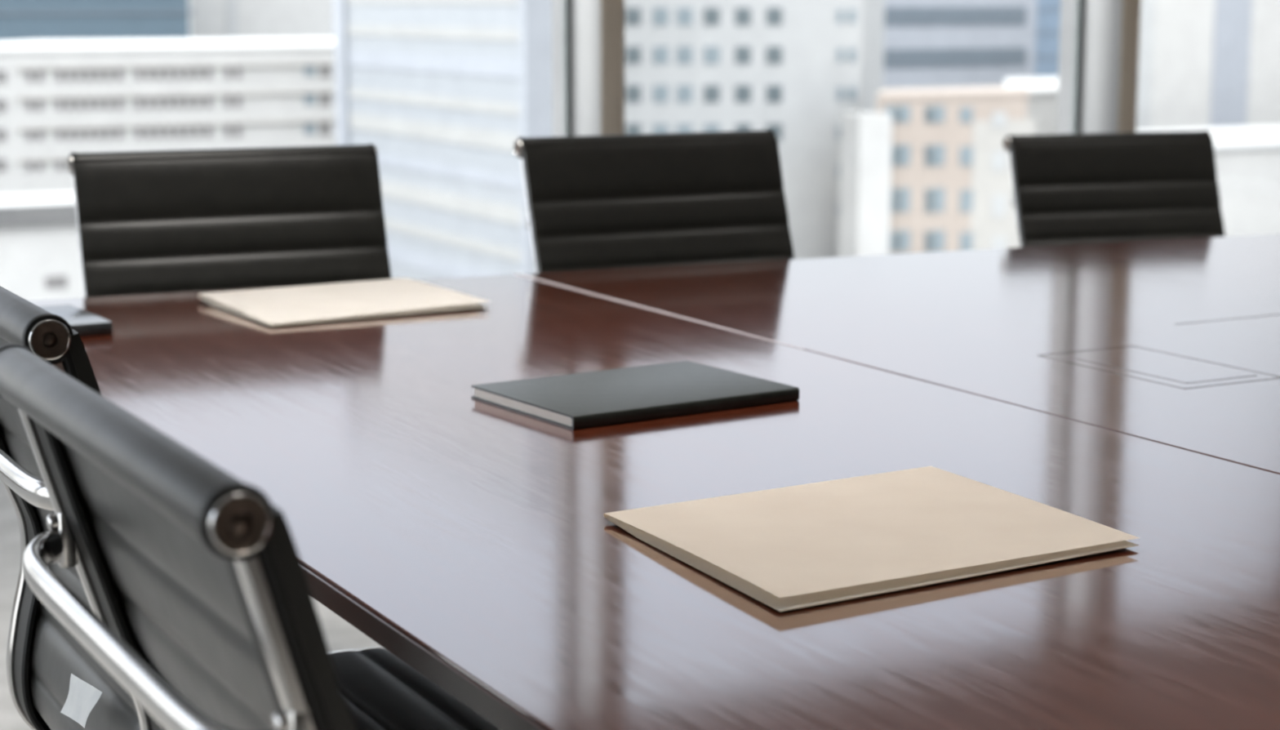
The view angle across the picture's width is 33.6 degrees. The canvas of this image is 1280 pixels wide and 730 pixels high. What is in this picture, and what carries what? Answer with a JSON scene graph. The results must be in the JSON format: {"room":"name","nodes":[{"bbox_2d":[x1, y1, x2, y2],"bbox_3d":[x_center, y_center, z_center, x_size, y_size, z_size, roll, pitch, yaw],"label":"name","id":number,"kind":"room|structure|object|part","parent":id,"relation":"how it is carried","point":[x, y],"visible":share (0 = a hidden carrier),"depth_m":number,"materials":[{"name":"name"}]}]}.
{"room":"conference room","nodes":[
{"label":"conference room","id":0,"kind":"room"},
{"bbox_2d":[0,479,382,729],"bbox_3d":[2.320,0.879,2.618,13.200,0.250,10.450,-5,11,-28],"label":"floor","id":1,"kind":"structure","parent":0,"point":[340,634],"depth_m":4.11,"materials":[{"name":"carpet"}]},
{"bbox_2d":[0,343,356,729],"bbox_3d":[-0.105,0.472,1.430,0.551,0.954,0.561,-5,11,-28],"label":"office chair","id":2,"kind":"object","parent":1,"relation":"on","point":[195,584],"visible":1,"depth_m":1.22,"materials":[{"name":"black leather"}]},
{"bbox_3d":[-0.208,0.238,1.606,0.497,0.480,0.014,-5,11,-28],"label":"rail","id":3,"kind":"part","parent":2,"relation":"part of","materials":[{"name":"metal"}]},
{"bbox_3d":[-0.193,0.240,1.585,0.494,0.476,0.036,-5,11,-28],"label":"trim","id":4,"kind":"part","parent":2,"relation":"part of","materials":[{"name":"black plastic"}]},
{"bbox_3d":[-0.200,0.225,1.600,0.496,0.489,0.030,-5,11,-28],"label":"trim","id":5,"kind":"part","parent":2,"relation":"part of","materials":[{"name":"black metal"}]},
{"bbox_3d":[-0.259,0.261,1.308,0.098,0.466,0.490,-5,11,-28],"label":"backrest","id":6,"kind":"part","parent":2,"relation":"part of","materials":[{"name":"black leather"}]},
{"bbox_3d":[0.010,0.302,1.221,0.494,0.476,0.036,-5,11,-28],"label":"trim","id":7,"kind":"part","parent":2,"relation":"part of","materials":[{"name":"silver metal"}]},
{"bbox_3d":[0.020,0.309,1.198,0.497,0.480,0.014,-5,11,-28],"label":"rail","id":8,"kind":"part","parent":2,"relation":"part of","materials":[{"name":"metal"}]},
{"bbox_3d":[0.021,0.293,1.204,0.496,0.489,0.030,-5,11,-28],"label":"trim","id":9,"kind":"part","parent":2,"relation":"part of","materials":[{"name":"black plastic"}]},
{"bbox_2d":[66,143,391,653],"bbox_3d":[-0.594,0.136,3.422,0.561,0.941,0.551,-5,11,-25],"label":"office chair","id":10,"kind":"object","parent":1,"relation":"on","point":[185,220],"visible":0.34,"depth_m":3.52,"materials":[{"name":"black leather"}]},
{"bbox_3d":[-0.805,-0.050,3.271,0.030,0.489,0.496,-5,11,-25],"label":"trim","id":11,"kind":"part","parent":10,"relation":"part of","materials":[{"name":"black plastic"}]},
{"bbox_3d":[-0.814,-0.035,3.275,0.014,0.480,0.497,-5,11,-25],"label":"rail","id":12,"kind":"part","parent":10,"relation":"part of","materials":[{"name":"metal"}]},
{"bbox_3d":[-0.668,-0.110,3.542,0.513,0.466,0.098,-5,11,-25],"label":"backrest","id":13,"kind":"part","parent":10,"relation":"part of","materials":[{"name":"black leather"}]},
{"bbox_3d":[-0.476,0.496,3.578,0.247,0.049,0.034,-9,13,-42],"label":"star leg","id":14,"kind":"part","parent":10,"relation":"part of","materials":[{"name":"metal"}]},
{"bbox_2d":[0,285,499,729],"bbox_3d":[-0.357,0.375,1.996,0.551,0.954,0.561,-5,11,-28],"label":"office chair","id":15,"kind":"object","parent":1,"relation":"on","point":[55,682],"visible":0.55,"depth_m":2.04,"materials":[{"name":"black leather"}]},
{"bbox_3d":[-0.464,0.139,2.183,0.497,0.480,0.014,-5,11,-28],"label":"rail","id":16,"kind":"part","parent":15,"relation":"part of","materials":[{"name":"metal"}]},
{"bbox_3d":[-0.456,0.126,2.176,0.496,0.489,0.030,-5,11,-28],"label":"trim","id":17,"kind":"part","parent":15,"relation":"part of","materials":[{"name":"black plastic"}]},
{"bbox_3d":[-0.450,0.140,2.161,0.494,0.476,0.036,-5,11,-28],"label":"trim","id":18,"kind":"part","parent":15,"relation":"part of","materials":[{"name":"black plastic"}]},
{"bbox_3d":[-0.227,0.213,1.753,0.497,0.480,0.014,-5,11,-28],"label":"rail","id":19,"kind":"part","parent":15,"relation":"part of","materials":[{"name":"metal"}]},
{"bbox_3d":[-0.511,0.164,1.874,0.098,0.466,0.513,-5,11,-28],"label":"backrest","id":20,"kind":"part","parent":15,"relation":"part of","materials":[{"name":"black leather"}]},
{"bbox_3d":[-0.226,0.197,1.759,0.496,0.489,0.030,-5,11,-28],"label":"trim","id":21,"kind":"part","parent":15,"relation":"part of","materials":[{"name":"black plastic"}]},
{"bbox_3d":[-0.305,0.376,2.025,0.417,0.042,0.513,-5,11,-28],"label":"seat","id":22,"kind":"part","parent":15,"relation":"part of","materials":[{"name":"black leather"}]},
{"bbox_2d":[551,0,624,137],"bbox_3d":[-1.042,-1.274,6.197,2.100,2.780,0.338,-5,11,-28],"label":"window frame","id":23,"kind":"structure","parent":1,"relation":"on","point":[588,36],"depth_m":6.65,"materials":[{"name":"silver metal"}]},
{"bbox_2d":[27,233,1279,729],"bbox_3d":[1.412,0.331,2.895,4.044,0.736,2.962,-5,11,-28],"label":"conference table","id":24,"kind":"object","parent":1,"relation":"on","point":[1132,388],"visible":0.76,"depth_m":2.12,"materials":[{"name":"brown wood"}]},
{"bbox_2d":[38,303,112,337],"bbox_3d":[-0.843,-0.057,2.936,0.166,0.018,0.202,-6,11,-30],"label":"notebook","id":25,"kind":"object","parent":24,"relation":"on","point":[84,322],"visible":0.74,"depth_m":2.90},
{"bbox_2d":[197,277,491,327],"bbox_3d":[-0.444,-0.096,3.167,0.358,0.012,0.328,-5,11,-28],"label":"folder","id":26,"kind":"object","parent":24,"relation":"on","point":[273,307],"visible":1,"depth_m":3.14,"materials":[{"name":"beige paper"}]},
{"bbox_2d":[471,360,799,429],"bbox_3d":[-0.006,0.032,2.424,0.303,0.015,0.222,-6,12,-33],"label":"notebook","id":27,"kind":"object","parent":24,"relation":"on","point":[588,399],"visible":1,"depth_m":2.39,"materials":[{"name":"black leather"}]},
{"bbox_2d":[603,466,1139,611],"bbox_3d":[0.192,0.138,1.808,0.382,0.012,0.334,-5,11,-28],"label":"folder","id":28,"kind":"object","parent":24,"relation":"on","point":[798,546],"visible":1,"depth_m":1.77,"materials":[{"name":"beige paper"}]},
{"bbox_3d":[1.450,-0.016,2.809,2.201,0.021,2.880,-5,11,-28],"label":"tabletop panel","id":29,"kind":"part","parent":24,"relation":"part of","materials":[{"name":"brown wood"}]},
{"bbox_2d":[513,128,795,273],"bbox_3d":[0.123,0.083,3.708,0.561,0.948,0.551,-5,11,-27],"label":"office chair","id":30,"kind":"object","parent":1,"relation":"on","point":[606,202],"visible":0.27,"depth_m":3.80,"materials":[{"name":"black leather"}]},
{"bbox_3d":[-0.092,-0.090,3.552,0.014,0.480,0.497,-5,11,-27],"label":"rail","id":31,"kind":"part","parent":30,"relation":"part of","materials":[{"name":"metal"}]},
{"bbox_3d":[-0.083,-0.104,3.549,0.030,0.489,0.496,-5,11,-27],"label":"trim","id":32,"kind":"part","parent":30,"relation":"part of","materials":[{"name":"black plastic"}]},
{"bbox_2d":[1056,0,1141,133],"bbox_3d":[0.793,-1.444,7.182,2.100,2.780,0.338,-5,11,-28],"label":"window frame","id":33,"kind":"structure","parent":1,"relation":"on","point":[1100,39],"depth_m":7.67,"materials":[{"name":"silver metal"}]},
{"bbox_2d":[1002,130,1225,247],"bbox_3d":[1.133,-0.047,4.635,0.561,0.891,0.551,-3,10,-18],"label":"office chair","id":34,"kind":"object","parent":1,"relation":"on","point":[1088,188],"visible":0.38,"depth_m":4.74,"materials":[{"name":"black leather"}]},
{"bbox_3d":[0.902,-0.198,4.516,0.014,0.480,0.497,-3,10,-18],"label":"rail","id":35,"kind":"part","parent":34,"relation":"part of","materials":[{"name":"metal"}]},
{"bbox_3d":[0.910,-0.212,4.511,0.030,0.489,0.496,-3,10,-18],"label":"trim","id":36,"kind":"part","parent":34,"relation":"part of","materials":[{"name":"black plastic"}]},
{"label":"outside","id":37,"kind":"structure","parent":0,"visible":0},
{"bbox_3d":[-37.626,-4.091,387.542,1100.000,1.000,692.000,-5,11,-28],"label":"ground","id":38,"kind":"structure","parent":37,"visible":0},
{"bbox_2d":[0,192,84,300],"bbox_3d":[-44.122,11.381,155.804,26.103,47.097,9.500,-5,11,-28],"label":"building","id":39,"kind":"structure","parent":38,"relation":"on","point":[40,259],"depth_m":148.73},
{"bbox_2d":[0,0,195,41],"bbox_3d":[-92.744,-29.050,304.682,65.495,76.296,25.250,-5,11,-28],"label":"glass tower","id":40,"kind":"structure","parent":38,"relation":"on","point":[20,20],"depth_m":296.08,"materials":[{"name":"glass"}]},
{"bbox_2d":[0,37,336,195],"bbox_3d":[-47.815,-5.725,226.619,83.064,56.797,40.300,-5,11,-28],"label":"building","id":41,"kind":"structure","parent":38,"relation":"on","point":[59,99],"depth_m":201.47,"materials":[{"name":"white concrete"}]},
{"bbox_2d":[189,0,333,39],"bbox_3d":[-62.141,-38.533,359.802,36.744,76.294,30.300,-5,11,-28],"label":"tower","id":42,"kind":"structure","parent":38,"relation":"on","point":[211,19],"depth_m":340.45,"materials":[{"name":"concrete"}]},
{"bbox_2d":[333,0,552,279],"bbox_3d":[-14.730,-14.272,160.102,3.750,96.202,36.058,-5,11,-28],"label":"tower","id":43,"kind":"structure","parent":38,"relation":"on","point":[444,91],"depth_m":155.15,"materials":[{"name":"white glass"}]},
{"bbox_2d":[624,0,884,259],"bbox_3d":[9.810,-10.652,194.177,50.960,77.510,30.120,-5,11,-28],"label":"tower","id":44,"kind":"structure","parent":38,"relation":"on","point":[790,68],"depth_m":175.23,"materials":[{"name":"concrete"}]},
{"bbox_2d":[838,85,1035,257],"bbox_3d":[25.676,3.643,181.095,24.704,53.771,10.200,-5,11,-28],"label":"building","id":45,"kind":"structure","parent":38,"relation":"on","point":[928,171],"depth_m":172.20,"materials":[{"name":"brick"}]},
{"bbox_2d":[883,0,1036,88],"bbox_3d":[43.049,-25.190,297.866,46.991,71.000,22.120,-5,11,-28],"label":"banded tower","id":46,"kind":"structure","parent":38,"relation":"on","point":[928,43],"depth_m":281.70,"materials":[{"name":"stone"}]},
{"bbox_2d":[1004,77,1057,134],"bbox_3d":[49.033,-9.026,262.253,34.724,51.218,30.300,-5,11,-28],"label":"block","id":47,"kind":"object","parent":38,"relation":"on","point":[1042,99],"visible":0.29,"depth_m":240.24,"materials":[{"name":"concrete"}]},
{"bbox_2d":[1034,0,1061,77],"bbox_3d":[68.491,-33.807,355.511,42.383,68.434,40.120,-5,11,-28],"label":"tower","id":48,"kind":"structure","parent":38,"relation":"on","point":[1048,11],"depth_m":326.45,"materials":[{"name":"glass"}]},
{"bbox_2d":[1135,124,1279,236],"bbox_3d":[61.397,1.758,207.391,52.937,48.569,20.300,-5,11,-28],"label":"building","id":49,"kind":"structure","parent":38,"relation":"on","point":[1247,158],"depth_m":189.54,"materials":[{"name":"concrete"}]},
{"bbox_2d":[1136,0,1279,130],"bbox_3d":[72.220,-18.405,250.405,64.848,73.723,30.200,-5,11,-28],"label":"tower","id":50,"kind":"structure","parent":38,"relation":"on","point":[1203,64],"depth_m":224.15,"materials":[{"name":"concrete"}]}
]}

